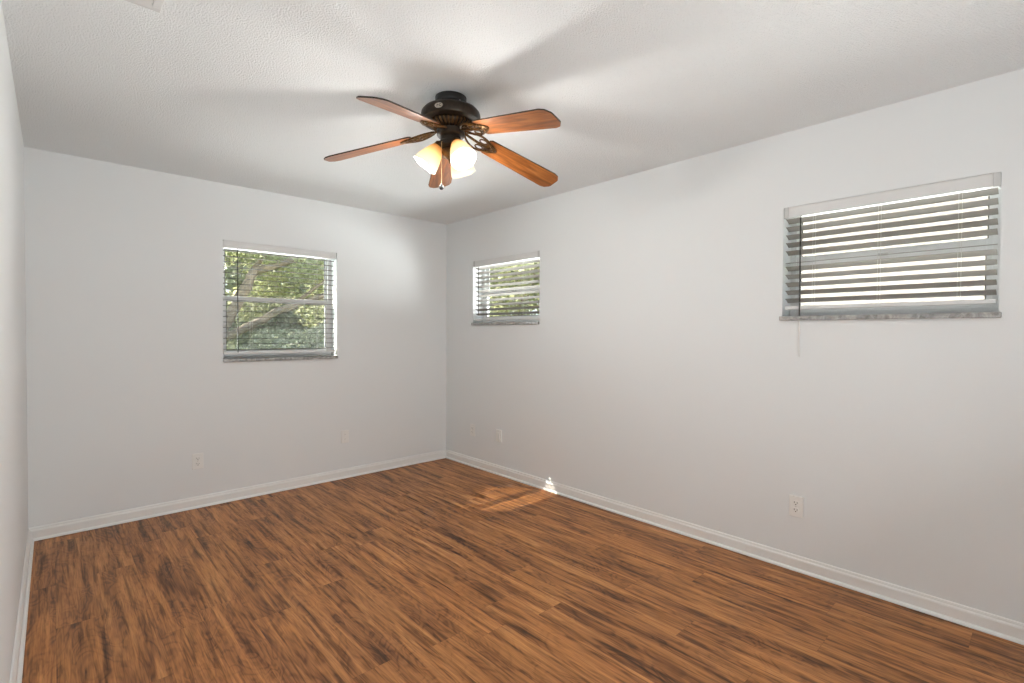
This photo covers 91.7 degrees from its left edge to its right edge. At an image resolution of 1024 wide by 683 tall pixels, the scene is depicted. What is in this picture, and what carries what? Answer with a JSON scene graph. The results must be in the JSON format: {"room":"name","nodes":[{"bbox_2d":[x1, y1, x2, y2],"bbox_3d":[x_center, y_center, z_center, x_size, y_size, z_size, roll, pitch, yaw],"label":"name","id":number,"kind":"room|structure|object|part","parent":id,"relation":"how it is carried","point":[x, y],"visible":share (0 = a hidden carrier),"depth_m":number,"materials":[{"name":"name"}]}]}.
{"room":"empty bedroom","nodes":[
{"label":"empty bedroom","id":0,"kind":"room"},
{"bbox_2d":[0,0,27,682],"bbox_3d":[-1.177,0.070,0.950,0.200,2.440,5.590,-1,1,-43],"label":"wall","id":1,"kind":"structure","parent":0,"point":[13,369],"depth_m":1.95,"materials":[{"name":"white paint"}]},
{"bbox_2d":[9,529,33,682],"bbox_3d":[-1.090,1.244,1.037,0.026,0.083,5.564,-1,1,-43],"label":"baseboard","id":2,"kind":"structure","parent":1,"relation":"attached to","point":[16,673],"depth_m":2.18,"materials":[{"name":"white paint"}]},
{"bbox_2d":[24,147,446,527],"bbox_3d":[-1.911,0.011,4.212,3.547,2.440,0.200,-1,1,-43],"label":"wall","id":3,"kind":"structure","parent":0,"point":[128,378],"depth_m":3.65,"materials":[{"name":"white paint"}]},
{"bbox_2d":[192,453,202,469],"bbox_3d":[-2.335,0.890,3.695,0.072,0.116,0.011,-1,1,-43],"label":"power outlet","id":4,"kind":"object","parent":3,"relation":"attached to","point":[197,459],"visible":1,"depth_m":3.69,"materials":[{"name":"white plastic"}]},
{"bbox_2d":[28,449,446,540],"bbox_3d":[-1.840,1.188,4.148,3.147,0.083,0.026,-1,1,-43],"label":"baseboard","id":5,"kind":"structure","parent":3,"relation":"attached to","point":[52,530],"depth_m":3.76,"materials":[{"name":"white paint"}]},
{"bbox_2d":[223,248,337,361],"bbox_3d":[-1.934,-0.314,4.160,0.900,0.935,0.205,-1,1,-43],"label":"window","id":6,"kind":"structure","parent":3,"relation":"in","point":[318,355],"depth_m":4.19,"materials":[{"name":"white metal"}]},
{"bbox_3d":[-1.990,-0.540,4.218,0.834,0.426,0.020,-1,1,-43],"label":"sash","id":7,"kind":"part","parent":6,"relation":"part of","materials":[{"name":"white metal"}]},
{"bbox_3d":[-1.974,-0.133,4.206,0.834,0.463,0.024,-1,1,-43],"label":"sash","id":8,"kind":"part","parent":6,"relation":"part of","materials":[{"name":"white metal"}]},
{"bbox_2d":[223,240,335,354],"bbox_3d":[-1.895,-0.341,4.118,0.882,0.877,0.072,-1,1,-43],"label":"window blind","id":9,"kind":"object","parent":6,"relation":"attached to","point":[227,244],"visible":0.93,"depth_m":4.06,"materials":[{"name":"white plastic"}]},
{"bbox_3d":[-2.080,-0.317,3.959,0.013,0.812,0.036,-1,1,-43],"label":"ladder cord","id":10,"kind":"part","parent":9,"relation":"part of","materials":[{"name":"white fabric"}]},
{"bbox_3d":[-1.903,0.087,4.131,0.876,0.020,0.030,-1,1,-43],"label":"rail","id":11,"kind":"part","parent":9,"relation":"part of","materials":[{"name":"white plastic"}]},
{"bbox_3d":[-1.935,0.141,4.167,0.900,0.024,0.203,-1,1,-43],"label":"sill","id":12,"kind":"part","parent":6,"relation":"part of","materials":[{"name":"grey stone"}]},
{"bbox_2d":[341,430,348,442],"bbox_3d":[-1.500,0.855,4.467,0.070,0.114,0.009,-1,1,-43],"label":"cable plate","id":13,"kind":"object","parent":3,"relation":"attached to","point":[345,433],"visible":1,"depth_m":4.47,"materials":[{"name":"white plastic"}]},
{"bbox_2d":[1,0,1023,223],"bbox_3d":[0.058,-1.224,2.063,3.547,0.120,5.990,-1,1,-43],"label":"ceiling","id":14,"kind":"structure","parent":0,"point":[253,94],"depth_m":2.19,"materials":[{"name":"white paint"}]},
{"bbox_2d":[125,0,163,12],"bbox_3d":[-1.234,-1.154,1.559,0.254,0.015,0.294,-1,1,-43],"label":"ceiling vent","id":15,"kind":"object","parent":14,"relation":"in","point":[155,5],"visible":1,"depth_m":1.70,"materials":[{"name":"white metal"}]},
{"bbox_2d":[324,91,560,189],"bbox_3d":[-0.265,-0.945,2.383,1.187,0.451,1.185,-1,1,-43],"label":"ceiling fan","id":16,"kind":"object","parent":14,"relation":"hanging from","point":[450,116],"visible":1,"depth_m":2.34,"materials":[{"name":"brown wood"}]},
{"bbox_3d":[-0.698,-0.938,2.430,0.442,0.006,0.137,-12,12,5],"label":"blade","id":17,"kind":"part","parent":16,"relation":"part of","materials":[{"name":"brown wood"}]},
{"bbox_3d":[-0.451,-0.938,2.023,0.137,0.006,0.442,13,16,20],"label":"blade","id":18,"kind":"part","parent":16,"relation":"part of","materials":[{"name":"brown wood"}]},
{"bbox_3d":[-0.449,-0.989,2.409,0.198,0.024,0.110,-12,12,5],"label":"blade arm","id":19,"kind":"part","parent":16,"relation":"part of","materials":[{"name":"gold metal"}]},
{"bbox_3d":[-0.386,-0.892,2.389,0.125,0.117,0.125,36,-3,-5],"label":"lamp shade","id":20,"kind":"part","parent":16,"relation":"part of","materials":[{"name":"white glass"}]},
{"bbox_3d":[-0.354,-0.985,2.255,0.110,0.024,0.198,13,16,20],"label":"blade arm","id":21,"kind":"part","parent":16,"relation":"part of","materials":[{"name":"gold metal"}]},
{"bbox_3d":[-0.389,-0.960,2.793,0.137,0.006,0.442,-12,-4,-14],"label":"blade","id":22,"kind":"part","parent":16,"relation":"part of","materials":[{"name":"brown wood"}]},
{"bbox_3d":[-0.332,-0.846,2.355,0.003,0.208,0.008,1,1,39],"label":"pull chain","id":23,"kind":"part","parent":16,"relation":"part of","materials":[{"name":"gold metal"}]},
{"bbox_3d":[-0.295,-1.036,2.396,0.196,0.030,0.196,-1,1,-43],"label":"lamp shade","id":24,"kind":"part","parent":16,"relation":"part of","materials":[{"name":"brown metal"}]},
{"bbox_3d":[-0.246,-0.899,2.330,0.052,0.083,0.052,0,-35,-36],"label":"bulb","id":25,"kind":"part","parent":16,"relation":"part of","materials":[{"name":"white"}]},
{"bbox_3d":[-0.258,-0.893,2.481,0.125,0.117,0.125,1,37,24],"label":"lamp shade","id":26,"kind":"part","parent":16,"relation":"part of","materials":[{"name":"white glass"}]},
{"bbox_3d":[-0.243,-0.890,2.325,0.125,0.117,0.125,0,-35,-36],"label":"lamp shade","id":27,"kind":"part","parent":16,"relation":"part of","materials":[{"name":"white glass"}]},
{"bbox_3d":[-0.179,-0.985,2.296,0.198,0.024,0.110,14,-2,40],"label":"blade arm","id":28,"kind":"part","parent":16,"relation":"part of","materials":[{"name":"gold metal"}]},
{"bbox_3d":[-0.163,-0.991,2.477,0.198,0.024,0.110,18,-20,-30],"label":"blade arm","id":29,"kind":"part","parent":16,"relation":"part of","materials":[{"name":"gold metal"}]},
{"bbox_3d":[0.013,-0.938,2.133,0.442,0.006,0.137,14,-2,40],"label":"blade","id":30,"kind":"part","parent":16,"relation":"part of","materials":[{"name":"brown wood"}]},
{"bbox_3d":[0.047,-0.924,2.606,0.442,0.006,0.137,18,-20,-30],"label":"blade","id":31,"kind":"part","parent":16,"relation":"part of","materials":[{"name":"brown wood"}]},
{"bbox_2d":[22,458,1023,682],"bbox_3d":[0.047,1.336,2.107,3.547,0.120,5.990,-1,1,-43],"label":"floor","id":32,"kind":"structure","parent":0,"point":[445,570],"depth_m":2.39,"materials":[{"name":"brown wood"}]},
{"bbox_2d":[446,68,1023,622],"bbox_3d":[1.282,0.042,3.220,0.200,2.440,5.590,-1,1,-43],"label":"wall","id":33,"kind":"structure","parent":0,"point":[659,371],"depth_m":2.87,"materials":[{"name":"white paint"}]},
{"bbox_2d":[496,429,501,441],"bbox_3d":[-0.124,0.871,4.590,0.020,0.112,0.074,-1,1,-43],"label":"phone jack plate","id":34,"kind":"object","parent":33,"relation":"attached to","point":[498,432],"visible":1,"depth_m":4.58,"materials":[{"name":"white plastic"}]},
{"bbox_2d":[471,269,539,324],"bbox_3d":[-0.014,-0.465,4.592,0.205,0.624,0.912,-1,1,-43],"label":"window","id":35,"kind":"structure","parent":33,"relation":"in","point":[535,321],"depth_m":4.67,"materials":[{"name":"white metal"}]},
{"bbox_3d":[-0.016,-0.165,4.597,0.203,0.024,0.912,-1,1,-43],"label":"sill","id":36,"kind":"part","parent":35,"relation":"part of","materials":[{"name":"grey stone"}]},
{"bbox_2d":[473,250,539,320],"bbox_3d":[-0.055,-0.487,4.554,0.074,0.580,0.903,-1,1,-43],"label":"window blind","id":37,"kind":"object","parent":35,"relation":"attached to","point":[530,257],"visible":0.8,"depth_m":4.53,"materials":[{"name":"white plastic"}]},
{"bbox_3d":[-0.051,-0.207,4.564,0.046,0.020,0.888,-1,1,-43],"label":"rail","id":38,"kind":"part","parent":37,"relation":"part of","materials":[{"name":"white plastic"}]},
{"bbox_3d":[0.028,-0.347,4.634,0.024,0.280,0.846,-1,1,-43],"label":"sash","id":39,"kind":"part","parent":35,"relation":"part of","materials":[{"name":"white metal"}]},
{"bbox_2d":[446,450,1023,644],"bbox_3d":[1.203,1.219,3.154,0.026,0.083,5.564,-1,1,-43],"label":"baseboard","id":40,"kind":"structure","parent":33,"relation":"attached to","point":[992,624],"depth_m":2.76,"materials":[{"name":"white paint"}]},
{"bbox_2d":[789,494,803,518],"bbox_3d":[1.575,0.914,2.755,0.015,0.116,0.072,-1,1,-43],"label":"power outlet","id":41,"kind":"object","parent":33,"relation":"attached to","point":[796,503],"visible":1,"depth_m":2.75,"materials":[{"name":"white plastic"}]},
{"bbox_2d":[792,507,798,512],"bbox_3d":[1.570,0.933,2.752,0.004,0.028,0.034,-1,1,-43],"label":"receptacle","id":42,"kind":"object","parent":41,"relation":"attached to","point":[794,509],"depth_m":2.75,"materials":[{"name":"white plastic"}]},
{"bbox_2d":[792,500,798,505],"bbox_3d":[1.571,0.894,2.751,0.004,0.028,0.034,-1,1,-43],"label":"receptacle","id":43,"kind":"object","parent":41,"relation":"attached to","point":[794,502],"depth_m":2.75,"materials":[{"name":"white plastic"}]},
{"bbox_2d":[779,188,1001,320],"bbox_3d":[1.884,-0.428,2.537,0.205,0.633,0.895,-1,1,-43],"label":"window","id":44,"kind":"structure","parent":33,"relation":"in","point":[981,310],"depth_m":2.46,"materials":[{"name":"white metal"}]},
{"bbox_3d":[1.881,-0.123,2.542,0.203,0.024,0.895,-1,1,-43],"label":"sill","id":45,"kind":"part","parent":44,"relation":"part of","materials":[{"name":"grey stone"}]},
{"bbox_2d":[784,172,1001,356],"bbox_3d":[1.842,-0.327,2.501,0.075,0.836,0.872,-1,1,-43],"label":"window blind","id":46,"kind":"object","parent":44,"relation":"attached to","point":[988,184],"visible":0.99,"depth_m":2.44,"materials":[{"name":"white plastic"}]},
{"bbox_3d":[1.655,-0.440,2.713,0.054,0.505,0.013,-1,1,-43],"label":"ladder cord","id":47,"kind":"part","parent":46,"relation":"part of","materials":[{"name":"white fabric"}]},
{"bbox_3d":[1.852,-0.435,2.500,0.054,0.505,0.013,-1,1,-43],"label":"ladder cord","id":48,"kind":"part","parent":46,"relation":"part of","materials":[{"name":"white fabric"}]},
{"bbox_3d":[1.847,-0.183,2.509,0.048,0.020,0.857,-1,1,-43],"label":"rail","id":49,"kind":"part","parent":46,"relation":"part of","materials":[{"name":"white plastic"}]},
{"bbox_3d":[2.056,-0.431,2.279,0.054,0.505,0.013,-1,1,-43],"label":"ladder cord","id":50,"kind":"part","parent":46,"relation":"part of","materials":[{"name":"white fabric"}]},
{"bbox_3d":[1.926,-0.323,2.579,0.024,0.314,0.815,-1,1,-43],"label":"sash","id":51,"kind":"part","parent":44,"relation":"part of","materials":[{"name":"white metal"}]},
{"bbox_3d":[1.946,-0.567,2.592,0.020,0.297,0.815,-1,1,-43],"label":"sash","id":52,"kind":"part","parent":44,"relation":"part of","materials":[{"name":"white metal"}]},
{"label":"outside","id":53,"kind":"structure","parent":0,"visible":0},
{"bbox_3d":[-2.978,1.455,14.298,65.000,0.200,65.000,-1,1,-43],"label":"ground","id":54,"kind":"structure","parent":53,"visible":0},
{"bbox_2d":[225,252,323,348],"bbox_3d":[-7.745,-1.638,16.035,5.935,6.125,3.400,-1,1,-40],"label":"tree","id":55,"kind":"object","parent":54,"relation":"on","point":[292,321],"visible":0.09,"depth_m":15.22,"materials":[{"name":"green plant"}]},
{"bbox_2d":[225,250,324,341],"bbox_3d":[-5.149,-0.950,11.131,6.909,4.908,2.824,-1,1,-40],"label":"oak tree","id":56,"kind":"object","parent":54,"relation":"on","point":[232,333],"visible":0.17,"depth_m":10.71,"materials":[{"name":"green plant"}]},
{"bbox_2d":[232,324,324,349],"bbox_3d":[-4.181,0.602,9.261,3.394,1.878,1.548,-1,1,-43],"label":"leafy shrub","id":57,"kind":"object","parent":54,"relation":"on","point":[314,341],"visible":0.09,"depth_m":9.06,"materials":[{"name":"green plant"}]},
{"bbox_2d":[489,262,539,315],"bbox_3d":[0.769,-0.950,12.639,4.345,4.927,5.947,-1,1,-43],"label":"leafy tree","id":58,"kind":"object","parent":54,"relation":"on","point":[535,268],"visible":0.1,"depth_m":11.55,"materials":[{"name":"green plant"}]},
{"bbox_2d":[801,196,987,305],"bbox_3d":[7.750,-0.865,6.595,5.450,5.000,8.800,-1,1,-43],"label":"window pane","id":59,"kind":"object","parent":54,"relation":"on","point":[973,268],"visible":0.11,"depth_m":6.07,"materials":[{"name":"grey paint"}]}
]}

